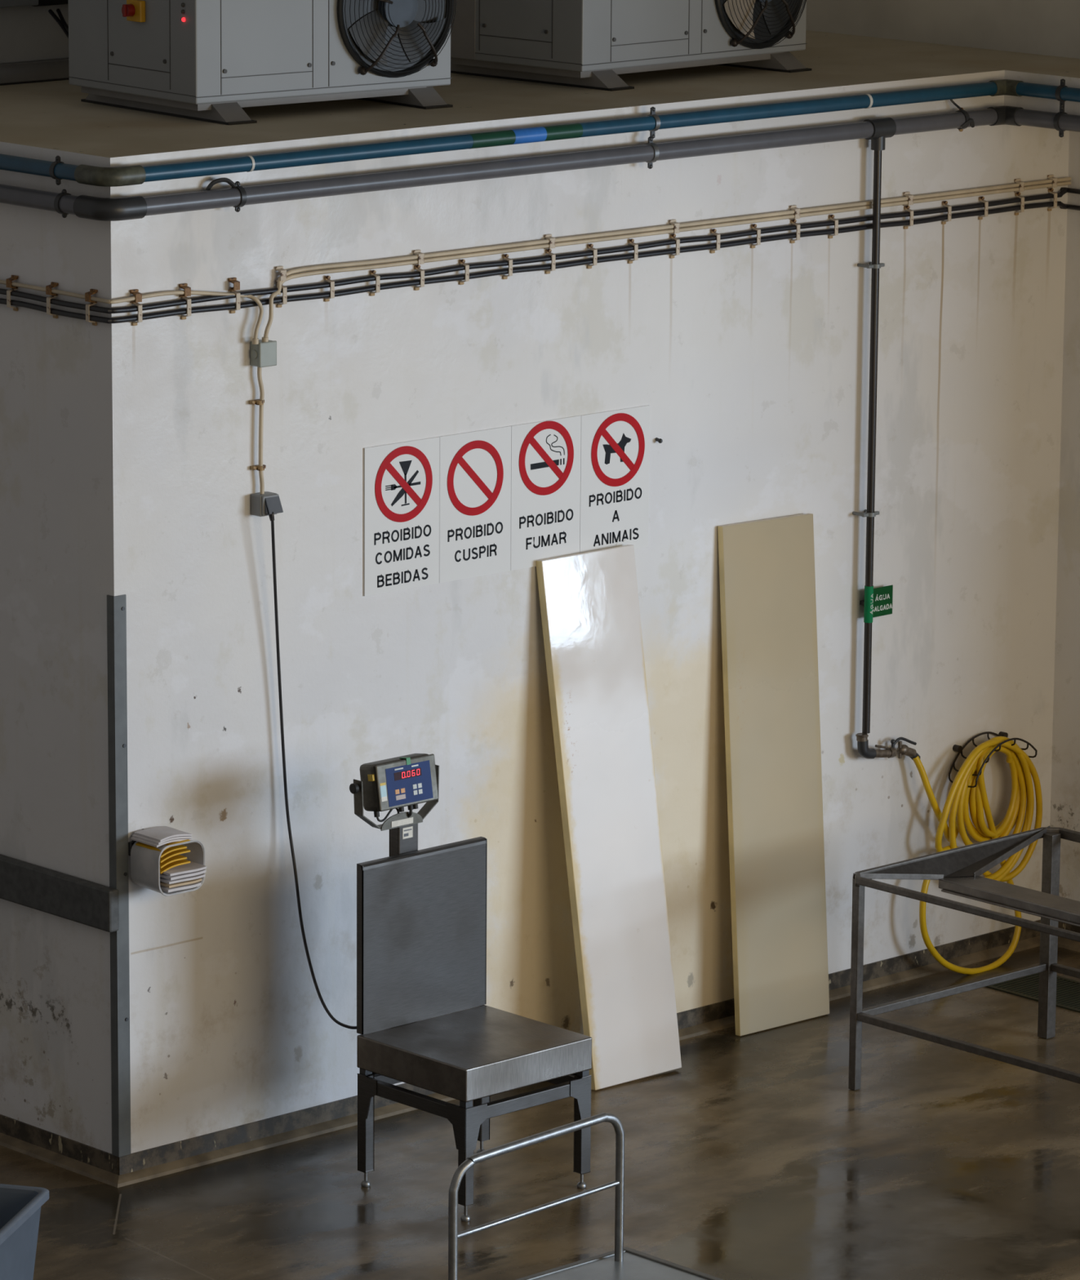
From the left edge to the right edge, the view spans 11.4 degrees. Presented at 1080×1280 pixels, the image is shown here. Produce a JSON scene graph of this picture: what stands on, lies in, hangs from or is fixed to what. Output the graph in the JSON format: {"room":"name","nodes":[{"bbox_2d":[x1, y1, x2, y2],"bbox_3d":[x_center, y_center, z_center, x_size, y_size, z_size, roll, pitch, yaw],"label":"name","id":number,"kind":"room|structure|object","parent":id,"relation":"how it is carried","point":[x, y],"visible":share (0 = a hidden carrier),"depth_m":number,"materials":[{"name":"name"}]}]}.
{"room":"food processing warehouse","nodes":[
{"label":"food processing warehouse","id":0,"kind":"room"},
{"bbox_2d":[0,203,72,1139],"bbox_3d":[-2.006,-0.050,15.277,0.200,2.605,2.400,-11,16,-42],"label":"wall","id":1,"kind":"structure","parent":0,"point":[36,1028],"depth_m":14.45,"materials":[{"name":"white paint"}]},
{"bbox_2d":[5,275,17,311],"bbox_3d":[-1.398,-0.917,14.271,0.027,0.095,0.026,-11,16,-42],"label":"clip","id":2,"kind":"object","parent":1,"relation":"attached to","point":[8,281],"visible":1,"depth_m":14.26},
{"bbox_2d":[45,281,57,318],"bbox_3d":[-1.281,-0.890,14.150,0.027,0.095,0.026,-11,16,-42],"label":"clip","id":3,"kind":"object","parent":1,"relation":"attached to","point":[48,288],"visible":1,"depth_m":14.14,"materials":[{"name":"beige metal"}]},
{"bbox_2d":[0,1114,117,1174],"bbox_3d":[-2.022,1.218,15.401,0.007,0.072,2.600,-11,16,-42],"label":"baseboard","id":4,"kind":"structure","parent":1,"relation":"attached to","point":[87,1154],"depth_m":14.65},
{"bbox_2d":[0,853,119,932],"bbox_3d":[-2.023,0.515,15.236,0.035,0.115,2.612,-11,16,-42],"label":"rail","id":5,"kind":"object","parent":1,"relation":"attached to","point":[88,903],"visible":1,"depth_m":14.45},
{"bbox_2d":[84,288,97,325],"bbox_3d":[-1.169,-0.865,14.033,0.027,0.095,0.026,-11,16,-42],"label":"clip","id":6,"kind":"object","parent":1,"relation":"attached to","point":[87,295],"visible":1,"depth_m":14.03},
{"bbox_2d":[0,946,1079,1279],"bbox_3d":[4.142,2.707,9.012,32.000,0.100,20.600,-11,16,-42],"label":"floor","id":7,"kind":"structure","parent":0,"point":[754,1157],"depth_m":14.51,"materials":[{"name":"concrete"}]},
{"bbox_2d":[0,1183,48,1279],"bbox_3d":[-1.504,1.553,13.402,0.412,0.246,0.619,3,12,13],"label":"plastic bin","id":8,"kind":"object","parent":7,"relation":"on","point":[20,1205],"visible":1,"depth_m":13.52,"materials":[{"name":"grey plastic"}]},
{"bbox_2d":[268,511,591,1222],"bbox_3d":[-0.315,0.557,14.432,0.460,1.791,0.856,-11,16,-42],"label":"scale","id":9,"kind":"object","parent":7,"relation":"on","point":[424,1021],"visible":0.98,"depth_m":14.39,"materials":[{"name":"silver metal"}]},
{"bbox_2d":[404,828,411,836],"bbox_3d":[-0.353,0.515,14.417,0.028,0.018,0.001,-11,16,-42],"label":"print","id":10,"kind":"object","parent":9,"relation":"attached to","point":[407,832],"depth_m":14.42},
{"bbox_2d":[448,1112,723,1279],"bbox_3d":[0.299,1.531,12.857,0.720,0.549,1.005,-11,16,-42],"label":"trolley","id":11,"kind":"object","parent":7,"relation":"on","point":[623,1263],"visible":1,"depth_m":13.26,"materials":[{"name":"grey metal"}]},
{"bbox_2d":[536,544,681,1090],"bbox_3d":[0.198,0.505,15.366,0.364,1.514,0.242,-10,16,-40],"label":"board","id":12,"kind":"object","parent":7,"relation":"on","point":[589,601],"visible":0.91,"depth_m":15.35,"materials":[{"name":"white plastic"}]},
{"bbox_2d":[717,513,829,1035],"bbox_3d":[0.692,0.394,15.901,0.372,1.515,0.127,-10,16,-41],"label":"board","id":13,"kind":"object","parent":7,"relation":"on","point":[767,574],"visible":1,"depth_m":15.88,"materials":[{"name":"beige wood"}]},
{"bbox_2d":[848,826,1079,1090],"bbox_3d":[1.613,1.008,15.162,0.876,0.633,1.266,-11,16,-42],"label":"steel table","id":14,"kind":"object","parent":7,"relation":"on","point":[958,871],"visible":1,"depth_m":15.36,"materials":[{"name":"silver metal"}]},
{"bbox_2d":[986,973,1079,1012],"bbox_3d":[1.846,1.129,16.118,0.250,0.005,1.175,-11,16,-42],"label":"floor drain","id":15,"kind":"object","parent":7,"relation":"on","point":[1068,990],"visible":0.62,"depth_m":16.42,"materials":[{"name":"grey metal"}]},
{"bbox_2d":[0,30,1079,198],"bbox_3d":[0.288,-1.466,15.382,4.070,0.155,4.950,-11,16,-42],"label":"roof slab","id":16,"kind":"structure","parent":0,"point":[45,121],"depth_m":15.12,"materials":[{"name":"beige concrete"}]},
{"bbox_2d":[0,0,68,85],"bbox_3d":[-1.645,-2.017,15.789,1.550,0.724,0.570,-11,16,-42],"label":"box","id":17,"kind":"object","parent":16,"relation":"on","point":[34,47],"visible":0.28,"depth_m":15.66,"materials":[{"name":"white metal"}]},
{"bbox_2d":[48,8,68,38],"bbox_3d":[-1.350,-1.744,15.495,0.019,0.103,0.387,-4,13,-22],"label":"power cable","id":18,"kind":"object","parent":17,"relation":"attached to","point":[52,14],"visible":0.46,"depth_m":15.59,"materials":[{"name":"black rubber"}]},
{"bbox_2d":[56,8,68,31],"bbox_3d":[-1.348,-1.771,15.496,0.035,0.051,0.398,-4,13,-19],"label":"power cable","id":19,"kind":"object","parent":17,"relation":"attached to","point":[58,11],"visible":0.47,"depth_m":15.61,"materials":[{"name":"black rubber"}]},
{"bbox_2d":[48,155,63,185],"bbox_3d":[-1.243,-1.221,14.010,0.070,0.077,0.016,-11,16,-42],"label":"clamp","id":20,"kind":"object","parent":16,"relation":"attached to","point":[53,164],"visible":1,"depth_m":13.99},
{"bbox_2d":[53,189,71,217],"bbox_3d":[-1.229,-1.134,14.008,0.074,0.076,0.016,-11,16,-42],"label":"clamp","id":21,"kind":"object","parent":16,"relation":"attached to","point":[64,192],"visible":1,"depth_m":13.99,"materials":[{"name":"grey metal"}]},
{"bbox_2d":[204,177,246,212],"bbox_3d":[-0.830,-1.166,14.144,0.096,0.093,0.074,-11,16,-42],"label":"clamp","id":22,"kind":"object","parent":16,"relation":"attached to","point":[237,184],"visible":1,"depth_m":14.14,"materials":[{"name":"grey metal"}]},
{"bbox_2d":[67,0,456,124],"bbox_3d":[-0.789,-1.967,15.024,0.926,0.958,0.741,-9,15,-38],"label":"condenser unit","id":23,"kind":"object","parent":16,"relation":"on","point":[205,60],"visible":1,"depth_m":14.85,"materials":[{"name":"white metal"}]},
{"bbox_2d":[121,0,145,22],"bbox_3d":[-1.117,-1.724,14.775,0.048,0.059,0.070,-11,16,-42],"label":"switch","id":24,"kind":"object","parent":23,"relation":"attached to","point":[132,11],"depth_m":14.77,"materials":[{"name":"yellow plastic"}]},
{"bbox_2d":[0,106,1079,221],"bbox_3d":[0.064,-1.340,15.024,5.674,0.060,2.076,-1,12,-7],"label":"drain pipe","id":25,"kind":"object","parent":16,"relation":"attached to","point":[104,209],"visible":1,"depth_m":14.76,"materials":[{"name":"grey plastic"}]},
{"bbox_2d":[0,79,1079,186],"bbox_3d":[0.064,-1.422,15.007,5.669,0.050,2.068,-1,12,-7],"label":"pipe","id":26,"kind":"object","parent":16,"relation":"attached to","point":[82,174],"visible":1,"depth_m":14.78,"materials":[{"name":"blue paint"}]},
{"bbox_2d":[450,0,812,91],"bbox_3d":[0.254,-2.163,15.984,0.741,0.958,0.969,12,17,43],"label":"condenser unit","id":27,"kind":"object","parent":16,"relation":"on","point":[575,43],"visible":1,"depth_m":15.76,"materials":[{"name":"grey metal"}]},
{"bbox_2d":[644,136,659,168],"bbox_3d":[0.305,-1.373,15.190,0.016,0.092,0.074,-11,16,-42],"label":"clamp","id":28,"kind":"object","parent":16,"relation":"attached to","point":[650,164],"visible":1,"depth_m":15.17,"materials":[{"name":"silver metal"}]},
{"bbox_2d":[647,106,660,138],"bbox_3d":[0.309,-1.457,15.180,0.016,0.090,0.070,-11,16,-42],"label":"clamp","id":29,"kind":"object","parent":16,"relation":"attached to","point":[652,132],"visible":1,"depth_m":15.16,"materials":[{"name":"silver metal"}]},
{"bbox_2d":[950,99,974,131],"bbox_3d":[1.255,-1.563,16.057,0.059,0.098,0.082,-11,16,-42],"label":"cable tie","id":30,"kind":"object","parent":16,"relation":"attached to","point":[968,120],"visible":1,"depth_m":16.04,"materials":[{"name":"black plastic"}]},
{"bbox_2d":[1053,106,1067,137],"bbox_3d":[1.557,-1.541,16.026,0.074,0.095,0.016,-11,16,-42],"label":"clamp","id":31,"kind":"object","parent":16,"relation":"attached to","point":[1061,112],"visible":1,"depth_m":16.01,"materials":[{"name":"silver metal"}]},
{"bbox_2d":[1055,79,1067,106],"bbox_3d":[1.559,-1.624,16.011,0.070,0.087,0.016,-11,16,-42],"label":"clamp","id":32,"kind":"object","parent":16,"relation":"attached to","point":[1059,88],"visible":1,"depth_m":15.99,"materials":[{"name":"silver metal"}]},
{"bbox_2d":[62,124,1069,1153],"bbox_3d":[0.284,-0.110,15.640,4.042,2.605,0.200,-11,16,-42],"label":"wall","id":33,"kind":"structure","parent":0,"point":[751,366],"depth_m":15.12,"materials":[{"name":"white paint"}]},
{"bbox_2d":[106,594,130,1156],"bbox_3d":[-1.118,0.632,14.328,0.041,1.534,0.032,-11,16,-42],"label":"guard","id":34,"kind":"object","parent":33,"relation":"attached to","point":[116,605],"visible":1,"depth_m":14.31,"materials":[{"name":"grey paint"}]},
{"bbox_2d":[129,288,142,325],"bbox_3d":[-1.050,-0.864,14.033,0.026,0.095,0.027,-11,16,-42],"label":"clip","id":35,"kind":"object","parent":33,"relation":"attached to","point":[138,296],"visible":1,"depth_m":14.03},
{"bbox_2d":[128,828,204,896],"bbox_3d":[-0.995,0.585,14.326,0.160,0.156,0.137,-11,16,-42],"label":"bin","id":36,"kind":"object","parent":33,"relation":"attached to","point":[144,862],"visible":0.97,"depth_m":14.29,"materials":[{"name":"plastic"}]},
{"bbox_2d":[135,839,190,851],"bbox_3d":[-1.000,0.536,14.296,0.101,0.020,0.105,-11,16,-42],"label":"envelope","id":37,"kind":"object","parent":36,"relation":"in","point":[140,844],"visible":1,"depth_m":14.27,"materials":[{"name":"paper"}]},
{"bbox_2d":[130,836,191,847],"bbox_3d":[-1.005,0.526,14.306,0.120,0.012,0.110,-11,16,-42],"label":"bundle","id":38,"kind":"object","parent":37,"relation":"on","point":[132,837],"visible":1,"depth_m":14.27,"materials":[{"name":"white paper"}]},
{"bbox_2d":[132,834,191,844],"bbox_3d":[-1.003,0.519,14.306,0.114,0.012,0.110,-11,16,-42],"label":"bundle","id":39,"kind":"object","parent":38,"relation":"on","point":[149,840],"visible":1,"depth_m":14.27,"materials":[{"name":"white paper"}]},
{"bbox_2d":[133,826,191,841],"bbox_3d":[-1.000,0.512,14.307,0.108,0.012,0.110,-11,16,-42],"label":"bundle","id":40,"kind":"object","parent":39,"relation":"on","point":[160,833],"visible":1,"depth_m":14.29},
{"bbox_2d":[160,881,200,892],"bbox_3d":[-0.983,0.647,14.324,0.113,0.014,0.123,-11,16,-42],"label":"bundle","id":41,"kind":"object","parent":36,"relation":"in","point":[198,883],"visible":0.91,"depth_m":14.27,"materials":[{"name":"white paper"}]},
{"bbox_2d":[160,878,201,888],"bbox_3d":[-0.982,0.635,14.320,0.114,0.013,0.127,-11,16,-42],"label":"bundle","id":42,"kind":"object","parent":41,"relation":"on","point":[190,882],"visible":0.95,"depth_m":14.27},
{"bbox_2d":[160,873,204,884],"bbox_3d":[-0.977,0.624,14.320,0.124,0.013,0.130,-11,16,-42],"label":"bundle","id":43,"kind":"object","parent":42,"relation":"on","point":[196,877],"visible":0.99,"depth_m":14.27,"materials":[{"name":"white paper"}]},
{"bbox_2d":[160,869,205,879],"bbox_3d":[-0.976,0.613,14.317,0.125,0.014,0.134,-11,16,-42],"label":"bundle","id":44,"kind":"object","parent":43,"relation":"on","point":[200,872],"visible":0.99,"depth_m":14.26,"materials":[{"name":"white paper"}]},
{"bbox_2d":[162,858,206,875],"bbox_3d":[-0.975,0.602,14.313,0.126,0.013,0.137,-11,16,-42],"label":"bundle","id":45,"kind":"object","parent":44,"relation":"on","point":[191,867],"visible":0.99,"depth_m":14.28,"materials":[{"name":"white paper"}]},
{"bbox_2d":[159,859,190,874],"bbox_3d":[-1.000,0.593,14.309,0.101,0.020,0.105,-11,16,-42],"label":"envelope","id":46,"kind":"object","parent":45,"relation":"on","point":[180,862],"visible":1,"depth_m":14.27,"materials":[{"name":"yellow paper"}]},
{"bbox_2d":[159,854,186,868],"bbox_3d":[-1.004,0.580,14.302,0.089,0.018,0.105,-11,16,-42],"label":"envelope","id":47,"kind":"object","parent":46,"relation":"on","point":[178,857],"visible":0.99,"depth_m":14.27,"materials":[{"name":"yellow paper"}]},
{"bbox_2d":[159,848,190,862],"bbox_3d":[-1.000,0.564,14.302,0.101,0.020,0.105,-11,16,-42],"label":"envelope","id":48,"kind":"object","parent":47,"relation":"on","point":[171,854],"visible":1,"depth_m":14.27,"materials":[{"name":"yellow paper"}]},
{"bbox_2d":[160,844,186,857],"bbox_3d":[-1.004,0.552,14.296,0.089,0.018,0.105,-11,16,-42],"label":"envelope","id":49,"kind":"object","parent":48,"relation":"on","point":[171,849],"visible":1,"depth_m":14.26,"materials":[{"name":"yellow paper"}]},
{"bbox_2d":[178,283,191,319],"bbox_3d":[-0.929,-0.886,14.143,0.026,0.095,0.027,-11,16,-42],"label":"clip","id":50,"kind":"object","parent":33,"relation":"attached to","point":[184,286],"visible":1,"depth_m":14.13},
{"bbox_2d":[227,277,239,313],"bbox_3d":[-0.807,-0.909,14.256,0.026,0.095,0.027,-11,16,-42],"label":"clip","id":51,"kind":"object","parent":33,"relation":"attached to","point":[233,280],"visible":1,"depth_m":14.25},
{"bbox_2d":[0,200,1060,324],"bbox_3d":[-0.627,-1.274,16.108,3.706,0.020,2.524,-11,16,-42],"label":"power cable","id":52,"kind":"object","parent":51,"relation":"attached to","point":[546,267],"visible":1,"depth_m":14.91,"materials":[{"name":"black rubber"}]},
{"bbox_2d":[248,399,264,404],"bbox_3d":[-0.751,-0.634,14.369,0.044,0.012,0.030,-11,16,-42],"label":"saddle","id":53,"kind":"object","parent":33,"relation":"attached to","point":[257,402],"visible":1,"depth_m":14.36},
{"bbox_2d":[249,464,266,471],"bbox_3d":[-0.749,-0.461,14.408,0.044,0.012,0.030,-11,16,-42],"label":"saddle","id":54,"kind":"object","parent":33,"relation":"attached to","point":[258,468],"visible":1,"depth_m":14.40,"materials":[{"name":"beige plastic"}]},
{"bbox_2d":[257,366,264,493],"bbox_3d":[-0.745,-0.557,14.384,0.021,0.352,0.011,-11,16,-42],"label":"conduit","id":55,"kind":"object","parent":33,"relation":"attached to","point":[259,369],"visible":1,"depth_m":14.38,"materials":[{"name":"beige plastic"}]},
{"bbox_2d":[249,337,276,367],"bbox_3d":[-0.742,-0.767,14.338,0.075,0.078,0.044,-11,16,-42],"label":"junction box","id":56,"kind":"object","parent":33,"relation":"attached to","point":[263,353],"visible":1,"depth_m":14.33,"materials":[{"name":"grey plastic"}]},
{"bbox_2d":[0,280,263,338],"bbox_3d":[-1.785,-1.037,15.034,0.508,0.158,2.541,-11,16,-42],"label":"conduit","id":57,"kind":"object","parent":56,"relation":"attached to","point":[255,299],"visible":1,"depth_m":14.16,"materials":[{"name":"beige plastic"}]},
{"bbox_2d":[263,177,1071,337],"bbox_3d":[0.444,-1.106,15.399,3.241,0.183,0.030,-11,16,-42],"label":"conduit","id":58,"kind":"object","parent":56,"relation":"attached to","point":[273,295],"visible":1,"depth_m":15.19,"materials":[{"name":"beige plastic"}]},
{"bbox_2d":[250,491,283,516],"bbox_3d":[-0.730,-0.362,14.421,0.062,0.057,0.068,-11,16,-42],"label":"box","id":59,"kind":"object","parent":33,"relation":"attached to","point":[261,504],"visible":1,"depth_m":14.40,"materials":[{"name":"grey plastic"}]},
{"bbox_2d":[274,266,286,307],"bbox_3d":[-0.689,-0.939,14.363,0.026,0.111,0.027,-11,16,-42],"label":"clip","id":60,"kind":"object","parent":33,"relation":"attached to","point":[280,268],"visible":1,"depth_m":14.35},
{"bbox_2d":[0,192,1062,313],"bbox_3d":[-0.623,-1.300,16.105,3.716,0.020,2.524,-11,16,-42],"label":"power cable","id":61,"kind":"object","parent":60,"relation":"attached to","point":[703,238],"visible":1,"depth_m":14.92,"materials":[{"name":"black rubber"}]},
{"bbox_2d":[324,275,334,302],"bbox_3d":[-0.566,-0.943,14.480,0.016,0.071,0.027,-11,16,-42],"label":"clip","id":62,"kind":"object","parent":33,"relation":"attached to","point":[327,278],"visible":1,"depth_m":14.47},
{"bbox_2d":[369,270,379,296],"bbox_3d":[-0.447,-0.965,14.590,0.016,0.071,0.027,-11,16,-42],"label":"clip","id":63,"kind":"object","parent":33,"relation":"attached to","point":[372,272],"visible":1,"depth_m":14.58,"materials":[{"name":"beige plastic"}]},
{"bbox_2d":[363,436,439,595],"bbox_3d":[-0.379,-0.340,14.806,0.275,0.411,0.007,-11,16,-42],"label":"prohibition sign","id":64,"kind":"object","parent":33,"relation":"attached to","point":[401,480],"visible":1,"depth_m":14.80,"materials":[{"name":"white plastic"}]},
{"bbox_2d":[412,249,424,290],"bbox_3d":[-0.329,-1.007,14.694,0.026,0.111,0.027,-11,16,-42],"label":"clip","id":65,"kind":"object","parent":33,"relation":"attached to","point":[420,255],"visible":1,"depth_m":14.69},
{"bbox_2d":[458,259,469,284],"bbox_3d":[-0.208,-1.010,14.809,0.016,0.071,0.027,-11,16,-42],"label":"clip","id":66,"kind":"object","parent":33,"relation":"attached to","point":[461,262],"visible":1,"depth_m":14.80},
{"bbox_2d":[439,426,511,582],"bbox_3d":[-0.180,-0.377,14.989,0.269,0.411,0.007,-11,16,-42],"label":"prohibition sign","id":67,"kind":"object","parent":33,"relation":"attached to","point":[475,467],"visible":1,"depth_m":14.98,"materials":[{"name":"white plastic"}]},
{"bbox_2d":[502,253,512,279],"bbox_3d":[-0.090,-1.032,14.919,0.016,0.071,0.027,-11,16,-42],"label":"clip","id":68,"kind":"object","parent":33,"relation":"attached to","point":[505,256],"visible":1,"depth_m":14.91,"materials":[{"name":"beige plastic"}]},
{"bbox_2d":[0,935,1079,1187],"bbox_3d":[0.151,1.198,15.696,5.923,0.022,2.179,-1,12,-8],"label":"trim","id":69,"kind":"structure","parent":33,"relation":"attached to","point":[7,1141],"depth_m":14.90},
{"bbox_2d":[510,415,581,570],"bbox_3d":[0.016,-0.414,15.170,0.267,0.411,0.007,-11,16,-42],"label":"prohibition sign","id":70,"kind":"object","parent":33,"relation":"attached to","point":[545,455],"visible":1,"depth_m":15.16,"materials":[{"name":"white plastic"}]},
{"bbox_2d":[543,234,555,274],"bbox_3d":[0.029,-1.074,15.023,0.026,0.111,0.027,-11,16,-42],"label":"clip","id":71,"kind":"object","parent":33,"relation":"attached to","point":[552,240],"visible":1,"depth_m":15.02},
{"bbox_2d":[117,919,1040,1175],"bbox_3d":[0.234,1.166,15.728,3.746,0.072,0.007,-11,16,-42],"label":"baseboard","id":72,"kind":"structure","parent":33,"relation":"attached to","point":[222,1139],"depth_m":15.02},
{"bbox_2d":[586,244,597,268],"bbox_3d":[0.146,-1.076,15.136,0.016,0.071,0.027,-11,16,-42],"label":"clip","id":73,"kind":"object","parent":33,"relation":"attached to","point":[589,246],"visible":1,"depth_m":15.13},
{"bbox_2d":[579,404,649,552],"bbox_3d":[0.213,-0.451,15.351,0.271,0.411,0.007,-11,16,-42],"label":"prohibition sign","id":74,"kind":"object","parent":33,"relation":"attached to","point":[615,445],"visible":1,"depth_m":15.35,"materials":[{"name":"white plastic"}]},
{"bbox_2d":[627,238,638,263],"bbox_3d":[0.263,-1.098,15.243,0.016,0.071,0.027,-11,16,-42],"label":"clip","id":75,"kind":"object","parent":33,"relation":"attached to","point":[631,241],"visible":1,"depth_m":15.23,"materials":[{"name":"beige plastic"}]},
{"bbox_2d":[655,437,662,443],"bbox_3d":[0.341,-0.571,15.437,0.013,0.015,0.024,-11,16,-42],"label":"screw","id":76,"kind":"object","parent":33,"relation":"attached to","point":[659,440],"visible":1,"depth_m":15.43,"materials":[{"name":"grey metal"}]},
{"bbox_2d":[668,219,679,258],"bbox_3d":[0.384,-1.140,15.350,0.026,0.111,0.027,-11,16,-42],"label":"clip","id":77,"kind":"object","parent":33,"relation":"attached to","point":[677,225],"visible":1,"depth_m":15.34,"materials":[{"name":"beige plastic"}]},
{"bbox_2d":[710,228,720,253],"bbox_3d":[0.503,-1.143,15.464,0.016,0.071,0.027,-11,16,-42],"label":"clip","id":78,"kind":"object","parent":33,"relation":"attached to","point":[713,231],"visible":1,"depth_m":15.46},
{"bbox_2d":[750,223,760,248],"bbox_3d":[0.623,-1.166,15.575,0.016,0.071,0.027,-11,16,-42],"label":"clip","id":79,"kind":"object","parent":33,"relation":"attached to","point":[753,226],"visible":1,"depth_m":15.57,"materials":[{"name":"beige plastic"}]},
{"bbox_2d":[789,204,799,243],"bbox_3d":[0.742,-1.208,15.680,0.026,0.111,0.027,-11,16,-42],"label":"clip","id":80,"kind":"object","parent":33,"relation":"attached to","point":[797,214],"visible":1,"depth_m":15.67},
{"bbox_2d":[828,214,838,238],"bbox_3d":[0.859,-1.210,15.792,0.016,0.071,0.027,-11,16,-42],"label":"clip","id":81,"kind":"object","parent":33,"relation":"attached to","point":[831,217],"visible":1,"depth_m":15.78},
{"bbox_2d":[852,117,896,733],"bbox_3d":[0.980,-0.627,16.003,0.090,1.848,0.076,-11,16,-42],"label":"downpipe","id":82,"kind":"object","parent":33,"relation":"attached to","point":[884,127],"visible":1,"depth_m":15.97,"materials":[{"name":"grey metal"}]},
{"bbox_2d":[855,733,920,759],"bbox_3d":[1.052,0.327,16.269,0.274,0.124,0.034,-11,16,-42],"label":"valve","id":83,"kind":"object","parent":82,"relation":"attached to","point":[864,750],"visible":1,"depth_m":16.25,"materials":[{"name":"grey metal"}]},
{"bbox_2d":[859,585,893,617],"bbox_3d":[1.008,-0.117,16.170,0.113,0.089,0.034,-11,16,-42],"label":"sign","id":84,"kind":"object","parent":33,"relation":"attached to","point":[882,596],"visible":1,"depth_m":16.17,"materials":[{"name":"green plastic"}]},
{"bbox_2d":[902,191,913,229],"bbox_3d":[1.094,-1.274,16.004,0.026,0.111,0.027,-11,16,-42],"label":"clip","id":85,"kind":"object","parent":33,"relation":"attached to","point":[907,206],"visible":1,"depth_m":16.00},
{"bbox_2d":[941,200,951,224],"bbox_3d":[1.216,-1.277,16.120,0.016,0.071,0.027,-11,16,-42],"label":"clip","id":86,"kind":"object","parent":33,"relation":"attached to","point":[944,203],"visible":1,"depth_m":16.11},
{"bbox_2d":[977,196,988,219],"bbox_3d":[1.335,-1.299,16.230,0.016,0.071,0.027,-11,16,-42],"label":"clip","id":87,"kind":"object","parent":33,"relation":"attached to","point":[980,198],"visible":1,"depth_m":16.22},
{"bbox_2d":[948,731,1037,787],"bbox_3d":[1.390,0.361,16.577,0.278,0.136,0.127,-11,16,-42],"label":"holder","id":88,"kind":"object","parent":33,"relation":"attached to","point":[959,748],"visible":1,"depth_m":16.54,"materials":[{"name":"metal"}]},
{"bbox_2d":[912,736,1042,974],"bbox_3d":[1.335,0.662,16.576,0.546,0.734,0.100,-11,16,-42],"label":"hose","id":89,"kind":"object","parent":88,"relation":"on","point":[961,798],"visible":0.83,"depth_m":16.55,"materials":[{"name":"yellow rubber"}]},
{"bbox_2d":[1013,178,1024,215],"bbox_3d":[1.453,-1.341,16.334,0.026,0.111,0.027,-11,16,-42],"label":"clip","id":90,"kind":"object","parent":33,"relation":"attached to","point":[1016,180],"visible":1,"depth_m":16.33,"materials":[{"name":"beige plastic"}]},
{"bbox_2d":[276,181,1071,294],"bbox_3d":[0.460,-1.161,15.415,3.182,0.054,0.011,-11,16,-42],"label":"conduit","id":91,"kind":"object","parent":90,"relation":"attached to","point":[1067,183],"visible":1,"depth_m":15.27,"materials":[{"name":"beige plastic"}]},
{"bbox_2d":[1047,174,1057,211],"bbox_3d":[1.562,-1.361,16.435,0.026,0.111,0.027,-11,16,-42],"label":"clip","id":92,"kind":"object","parent":33,"relation":"attached to","point":[1051,190],"visible":1,"depth_m":16.43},
{"bbox_2d":[805,0,1079,58],"bbox_3d":[1.714,-3.782,16.245,0.200,4.040,4.950,-11,16,-42],"label":"wall","id":93,"kind":"structure","parent":0,"point":[1038,27],"depth_m":16.89,"materials":[{"name":"beige paint"}]},
{"bbox_2d":[1049,130,1079,901],"bbox_3d":[2.521,-0.167,15.988,0.300,2.605,2.350,-11,16,-42],"label":"wall","id":94,"kind":"structure","parent":0,"point":[1065,768],"depth_m":16.72,"materials":[{"name":"white paint"}]},
{"bbox_2d":[1058,921,1079,942],"bbox_3d":[2.405,1.094,16.144,0.007,0.072,2.350,-11,16,-42],"label":"baseboard","id":95,"kind":"structure","parent":94,"relation":"attached to","point":[1061,925],"depth_m":16.91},
{"bbox_2d":[1059,201,1079,210],"bbox_3d":[2.333,-1.161,15.713,0.047,0.027,2.426,-11,16,-42],"label":"power cable","id":96,"kind":"object","parent":94,"relation":"attached to","point":[1062,206],"visible":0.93,"depth_m":16.46,"materials":[{"name":"black rubber"}]},
{"bbox_2d":[1059,186,1079,195],"bbox_3d":[2.334,-1.200,15.705,0.047,0.027,2.426,-11,16,-42],"label":"power cable","id":97,"kind":"object","parent":94,"relation":"attached to","point":[1064,190],"visible":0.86,"depth_m":16.46,"materials":[{"name":"black rubber"}]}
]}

